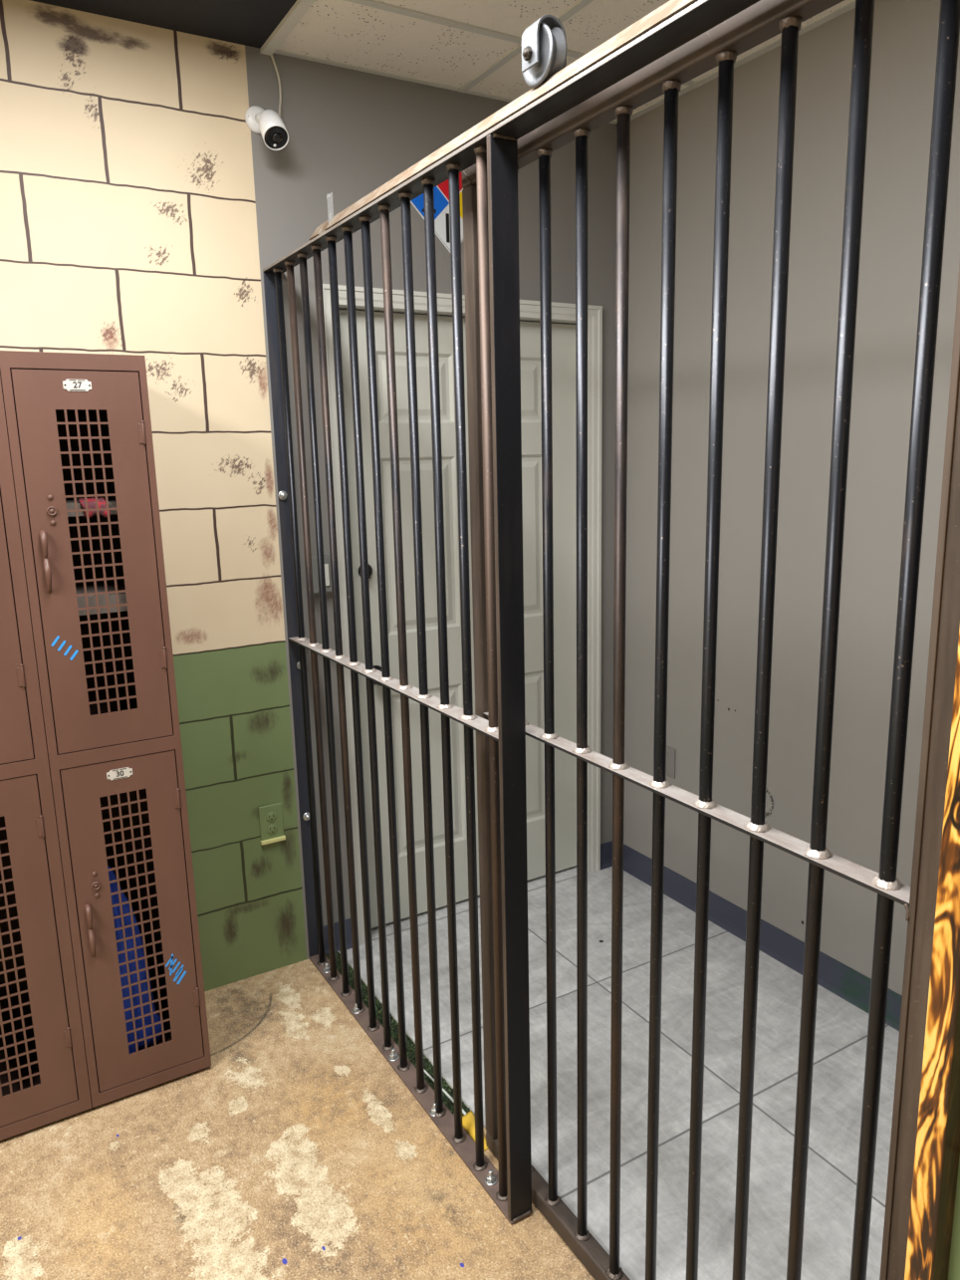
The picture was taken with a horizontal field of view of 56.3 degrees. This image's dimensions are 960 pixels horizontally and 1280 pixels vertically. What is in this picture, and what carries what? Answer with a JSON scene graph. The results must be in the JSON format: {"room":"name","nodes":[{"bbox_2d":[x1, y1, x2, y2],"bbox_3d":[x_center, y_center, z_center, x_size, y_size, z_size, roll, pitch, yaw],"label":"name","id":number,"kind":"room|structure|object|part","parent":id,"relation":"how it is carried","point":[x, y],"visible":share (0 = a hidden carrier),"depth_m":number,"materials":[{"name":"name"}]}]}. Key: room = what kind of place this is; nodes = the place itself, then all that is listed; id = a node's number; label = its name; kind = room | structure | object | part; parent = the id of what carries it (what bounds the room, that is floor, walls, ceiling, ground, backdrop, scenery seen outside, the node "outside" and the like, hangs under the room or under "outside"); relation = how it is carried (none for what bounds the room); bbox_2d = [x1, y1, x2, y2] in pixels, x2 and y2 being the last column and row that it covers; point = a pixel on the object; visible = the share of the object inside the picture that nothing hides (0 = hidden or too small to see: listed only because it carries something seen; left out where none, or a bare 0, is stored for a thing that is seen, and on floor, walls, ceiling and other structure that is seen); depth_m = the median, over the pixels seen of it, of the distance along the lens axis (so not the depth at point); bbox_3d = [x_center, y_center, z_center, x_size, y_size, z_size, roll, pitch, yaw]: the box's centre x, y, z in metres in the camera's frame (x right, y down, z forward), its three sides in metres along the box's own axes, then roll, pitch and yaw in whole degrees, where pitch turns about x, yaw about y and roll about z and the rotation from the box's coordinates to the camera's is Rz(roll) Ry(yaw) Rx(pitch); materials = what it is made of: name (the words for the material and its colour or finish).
{"room":"escape room","nodes":[
{"label":"escape room","id":0,"kind":"room"},
{"bbox_2d":[0,0,617,991],"bbox_3d":[-1.412,-0.171,2.263,4.400,2.690,0.120,-8,13,-30],"label":"wall","id":1,"kind":"structure","parent":0,"point":[142,213],"depth_m":2.53,"materials":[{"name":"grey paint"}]},
{"bbox_2d":[245,105,288,150],"bbox_3d":[-0.565,-1.372,2.389,0.077,0.134,0.146,-8,13,-30],"label":"security camera","id":2,"kind":"object","parent":1,"relation":"attached to","point":[268,124],"visible":1,"depth_m":2.36,"materials":[{"name":"white plastic"}]},
{"bbox_3d":[-0.580,-1.400,2.410,0.026,0.045,0.065,-11,15,-39],"label":"mount arm","id":3,"kind":"part","parent":2,"relation":"part of","materials":[{"name":"white plastic"}]},
{"bbox_3d":[-0.537,-1.324,2.360,0.062,0.045,0.048,-8,13,-30],"label":"plate","id":4,"kind":"part","parent":2,"relation":"part of","materials":[{"name":"black plastic"}]},
{"bbox_2d":[258,802,285,845],"bbox_3d":[-0.646,0.571,2.785,0.078,0.121,0.016,-8,13,-30],"label":"electrical outlet","id":5,"kind":"object","parent":1,"relation":"attached to","point":[270,816],"visible":1,"depth_m":2.78,"materials":[{"name":"green plastic"}]},
{"bbox_2d":[265,811,276,821],"bbox_3d":[-0.647,0.549,2.780,0.033,0.033,0.003,-8,13,-30],"label":"socket","id":6,"kind":"object","parent":5,"relation":"attached to","point":[270,816],"depth_m":2.78,"materials":[{"name":"green plastic"}]},
{"bbox_2d":[266,823,277,834],"bbox_3d":[-0.646,0.589,2.789,0.033,0.033,0.003,-8,13,-30],"label":"socket","id":7,"kind":"object","parent":5,"relation":"attached to","point":[272,829],"depth_m":2.79,"materials":[{"name":"green plastic"}]},
{"bbox_2d":[311,554,332,594],"bbox_3d":[-0.482,-0.199,2.722,0.082,0.114,0.044,-8,13,-30],"label":"switch box","id":8,"kind":"object","parent":1,"relation":"attached to","point":[328,574],"visible":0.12,"depth_m":2.71,"materials":[{"name":"paint"}]},
{"bbox_2d":[410,172,463,253],"bbox_3d":[-0.093,-1.346,2.763,0.294,0.294,0.004,-8,13,-30],"label":"sign","id":9,"kind":"object","parent":1,"relation":"attached to","point":[440,191],"visible":0.16,"depth_m":2.75,"materials":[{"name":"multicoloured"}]},
{"bbox_2d":[339,309,576,928],"bbox_3d":[-0.019,-0.048,3.091,0.914,2.027,0.105,-8,13,-30],"label":"door","id":10,"kind":"structure","parent":1,"relation":"in","point":[563,335],"depth_m":3.08,"materials":[{"name":"paint"}]},
{"bbox_3d":[-0.326,0.120,2.916,0.064,0.064,0.068,-8,13,-30],"label":"knob","id":11,"kind":"part","parent":10,"relation":"part of","materials":[{"name":"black metal"}]},
{"bbox_2d":[322,283,602,946],"bbox_3d":[-0.025,-0.071,3.097,1.028,2.098,0.117,-8,13,-30],"label":"trim","id":12,"kind":"structure","parent":1,"relation":"attached to","point":[530,311],"depth_m":3.10,"materials":[{"name":"paint"}]},
{"bbox_2d":[323,840,612,954],"bbox_3d":[0.017,0.916,3.251,1.224,0.100,0.016,-8,13,-30],"label":"baseboard","id":13,"kind":"structure","parent":1,"relation":"attached to","point":[606,848],"depth_m":3.00,"materials":[{"name":"plastic"}]},
{"bbox_2d":[30,0,855,124],"bbox_3d":[-0.265,-1.188,0.147,4.520,0.105,4.540,-8,13,-30],"label":"ceiling","id":14,"kind":"structure","parent":0,"point":[472,47],"depth_m":2.33,"materials":[{"name":"tile"}]},
{"bbox_2d":[270,54,281,117],"bbox_3d":[-0.554,-1.495,2.418,0.028,0.198,0.076,-2,12,-5],"label":"cord","id":15,"kind":"object","parent":14,"relation":"hanging from","point":[272,57],"visible":0.93,"depth_m":2.44,"materials":[{"name":"beige plastic"}]},
{"bbox_2d":[259,0,315,55],"bbox_3d":[-0.034,-1.419,1.521,0.030,0.012,2.140,-8,13,-30],"label":"trim","id":16,"kind":"structure","parent":14,"relation":"attached to","point":[300,8],"depth_m":2.27,"materials":[{"name":"paint"}]},
{"bbox_2d":[0,865,899,1279],"bbox_3d":[-0.201,1.543,0.704,4.520,0.100,4.540,-8,13,-30],"label":"floor","id":17,"kind":"structure","parent":0,"point":[300,1152],"depth_m":2.14,"materials":[{"name":"concrete"}]},
{"bbox_2d":[0,377,91,1140],"bbox_3d":[-1.215,0.281,2.149,0.299,1.842,0.394,-8,13,-30],"label":"locker","id":18,"kind":"object","parent":17,"relation":"on","point":[44,1079],"visible":1,"depth_m":2.12,"materials":[{"name":"metal"}]},
{"bbox_3d":[-1.151,-0.136,1.919,0.258,0.862,0.018,-8,13,-30],"label":"door","id":19,"kind":"part","parent":18,"relation":"part of","materials":[{"name":"metal"}]},
{"bbox_3d":[-1.131,0.745,2.098,0.258,0.856,0.018,-8,13,-30],"label":"door","id":20,"kind":"part","parent":18,"relation":"part of","materials":[{"name":"metal"}]},
{"bbox_2d":[0,350,211,1107],"bbox_3d":[-0.958,0.244,2.297,0.297,1.842,0.394,-8,13,-30],"label":"locker","id":21,"kind":"object","parent":17,"relation":"on","point":[79,425],"visible":0.99,"depth_m":2.16,"materials":[{"name":"metal"}]},
{"bbox_3d":[-0.966,-0.173,1.998,0.015,0.141,0.031,-8,13,-30],"label":"handle","id":22,"kind":"part","parent":21,"relation":"part of","materials":[{"name":"metal"}]},
{"bbox_2d":[25,498,117,517],"bbox_3d":[-0.997,-0.330,2.225,0.291,0.030,0.288,-8,13,-30],"label":"shelf","id":23,"kind":"object","parent":21,"relation":"attached to","point":[70,502],"depth_m":2.13,"materials":[{"name":"metal"}]},
{"bbox_3d":[-0.891,-0.564,1.983,0.058,0.025,0.002,-8,13,-30],"label":"number plate","id":24,"kind":"part","parent":21,"relation":"part of","materials":[{"name":"silver metal"}]},
{"bbox_2d":[36,579,127,619],"bbox_3d":[-0.992,-0.106,2.271,0.291,0.042,0.288,-8,13,-30],"label":"shelf","id":25,"kind":"object","parent":21,"relation":"attached to","point":[80,589],"depth_m":2.18,"materials":[{"name":"metal"}]},
{"bbox_3d":[-0.946,0.710,2.178,0.015,0.141,0.031,-8,13,-30],"label":"handle","id":26,"kind":"part","parent":21,"relation":"part of","materials":[{"name":"metal"}]},
{"bbox_3d":[-0.885,-0.174,2.072,0.258,0.862,0.018,-8,13,-30],"label":"door","id":27,"kind":"part","parent":21,"relation":"part of","materials":[{"name":"metal"}]},
{"bbox_2d":[76,497,110,517],"bbox_3d":[-0.931,-0.318,2.152,0.064,0.045,0.111,-8,13,-30],"label":"cloth","id":28,"kind":"object","parent":21,"relation":"on","point":[102,503],"visible":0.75,"depth_m":2.11,"materials":[{"name":"red fabric"}]},
{"bbox_3d":[-0.870,0.323,2.163,0.058,0.025,0.002,-8,13,-30],"label":"number plate","id":29,"kind":"part","parent":21,"relation":"part of","materials":[{"name":"silver metal"}]},
{"bbox_2d":[92,865,164,1053],"bbox_3d":[-0.961,0.849,2.387,0.182,0.527,0.155,-8,13,-30],"label":"jacket","id":30,"kind":"object","parent":21,"relation":"in","point":[114,886],"visible":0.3,"depth_m":2.38,"materials":[{"name":"fabric"}]},
{"bbox_3d":[-0.864,0.707,2.252,0.258,0.856,0.018,-8,13,-30],"label":"door","id":31,"kind":"part","parent":21,"relation":"part of","materials":[{"name":"metal"}]},
{"bbox_2d":[325,950,470,1116],"bbox_3d":[-0.264,1.103,2.587,0.045,0.012,0.899,-8,13,-30],"label":"moss strip","id":32,"kind":"object","parent":17,"relation":"on","point":[410,1046],"depth_m":2.49,"materials":[{"name":"green plant"}]},
{"bbox_3d":[-0.094,1.154,2.295,0.006,0.002,0.215,-9,14,-33],"label":"plastic strip","id":33,"kind":"part","parent":32,"relation":"part of","materials":[{"name":"white plastic"}]},
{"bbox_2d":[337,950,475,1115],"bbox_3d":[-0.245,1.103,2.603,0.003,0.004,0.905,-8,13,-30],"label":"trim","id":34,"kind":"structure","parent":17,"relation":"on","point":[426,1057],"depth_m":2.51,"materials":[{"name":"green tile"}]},
{"bbox_2d":[462,1110,488,1150],"bbox_3d":[-0.008,1.178,2.162,0.042,0.021,0.120,-8,13,-30],"label":"scrap","id":35,"kind":"object","parent":17,"relation":"on","point":[468,1121],"visible":0.55,"depth_m":2.17,"materials":[{"name":"yellow paper"}]},
{"bbox_2d":[262,0,761,1225],"bbox_3d":[-0.015,0.153,1.831,0.058,2.164,2.140,-8,13,-30],"label":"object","id":36,"kind":"object","parent":17,"relation":"on","point":[492,143],"visible":1,"depth_m":1.93,"materials":[{"name":"metal"}]},
{"bbox_3d":[-0.253,0.090,2.220,0.048,0.006,1.206,-8,13,-30],"label":"rail","id":37,"kind":"part","parent":36,"relation":"part of","materials":[{"name":"metal"}]},
{"bbox_3d":[-0.225,1.137,2.430,0.050,0.007,1.228,-8,13,-30],"label":"floor plate","id":38,"kind":"part","parent":36,"relation":"part of","materials":[{"name":"metal"}]},
{"bbox_3d":[0.061,0.195,1.709,0.055,2.113,0.013,-8,13,-30],"label":"post","id":39,"kind":"part","parent":36,"relation":"part of","materials":[{"name":"metal"}]},
{"bbox_3d":[-0.038,-0.867,1.623,0.057,0.006,2.140,-8,13,-30],"label":"plate","id":40,"kind":"part","parent":36,"relation":"part of","materials":[{"name":"metal"}]},
{"bbox_2d":[521,13,566,87],"bbox_3d":[0.098,-0.902,1.380,0.070,0.092,0.083,-8,13,-30],"label":"roller","id":41,"kind":"object","parent":36,"relation":"on","point":[544,42],"visible":0.88,"depth_m":1.36,"materials":[{"name":"metal"}]},
{"bbox_2d":[461,0,959,1279],"bbox_3d":[0.270,0.233,1.471,0.042,2.134,1.050,-8,13,-30],"label":"gate","id":42,"kind":"object","parent":17,"relation":"on","point":[720,46],"visible":0.84,"depth_m":1.25,"materials":[{"name":"brown metal"}]},
{"bbox_3d":[0.296,1.257,1.681,0.037,0.042,1.050,-8,13,-30],"label":"rail","id":43,"kind":"part","parent":42,"relation":"part of","materials":[{"name":"brown metal"}]},
{"bbox_3d":[0.248,-0.793,1.263,0.037,0.038,1.050,-8,13,-30],"label":"rail","id":44,"kind":"part","parent":42,"relation":"part of","materials":[{"name":"brown metal"}]},
{"bbox_3d":[0.271,0.231,1.471,0.038,0.006,0.974,-8,13,-30],"label":"rail","id":45,"kind":"part","parent":42,"relation":"part of","materials":[{"name":"metal"}]},
{"bbox_2d":[904,630,959,1279],"bbox_3d":[0.547,0.344,0.959,0.169,2.112,0.032,-8,13,-30],"label":"wooden post","id":46,"kind":"object","parent":17,"relation":"on","point":[937,1147],"visible":1,"depth_m":0.94,"materials":[{"name":"brown wood"}]},
{"bbox_2d":[623,0,959,996],"bbox_3d":[1.169,-0.245,2.328,0.120,2.690,2.620,-8,13,-30],"label":"wall","id":47,"kind":"structure","parent":0,"point":[905,32],"depth_m":2.60,"materials":[{"name":"grey paint"}]},
{"bbox_2d":[665,746,675,777],"bbox_3d":[0.675,0.436,3.221,0.007,0.110,0.072,-8,13,-30],"label":"outlet plate","id":48,"kind":"object","parent":47,"relation":"attached to","point":[670,752],"visible":0.7,"depth_m":3.21,"materials":[{"name":"grey paint"}]},
{"bbox_2d":[623,843,902,1030],"bbox_3d":[1.105,1.021,2.612,0.016,0.100,2.240,-8,13,-30],"label":"baseboard","id":49,"kind":"structure","parent":47,"relation":"attached to","point":[846,982],"depth_m":2.88,"materials":[{"name":"plastic"}]},
{"bbox_2d":[947,1155,959,1279],"bbox_3d":[1.143,0.244,-0.068,0.140,2.690,2.280,-8,13,-30],"label":"wall","id":50,"kind":"structure","parent":0,"point":[954,1260],"depth_m":0.97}
]}

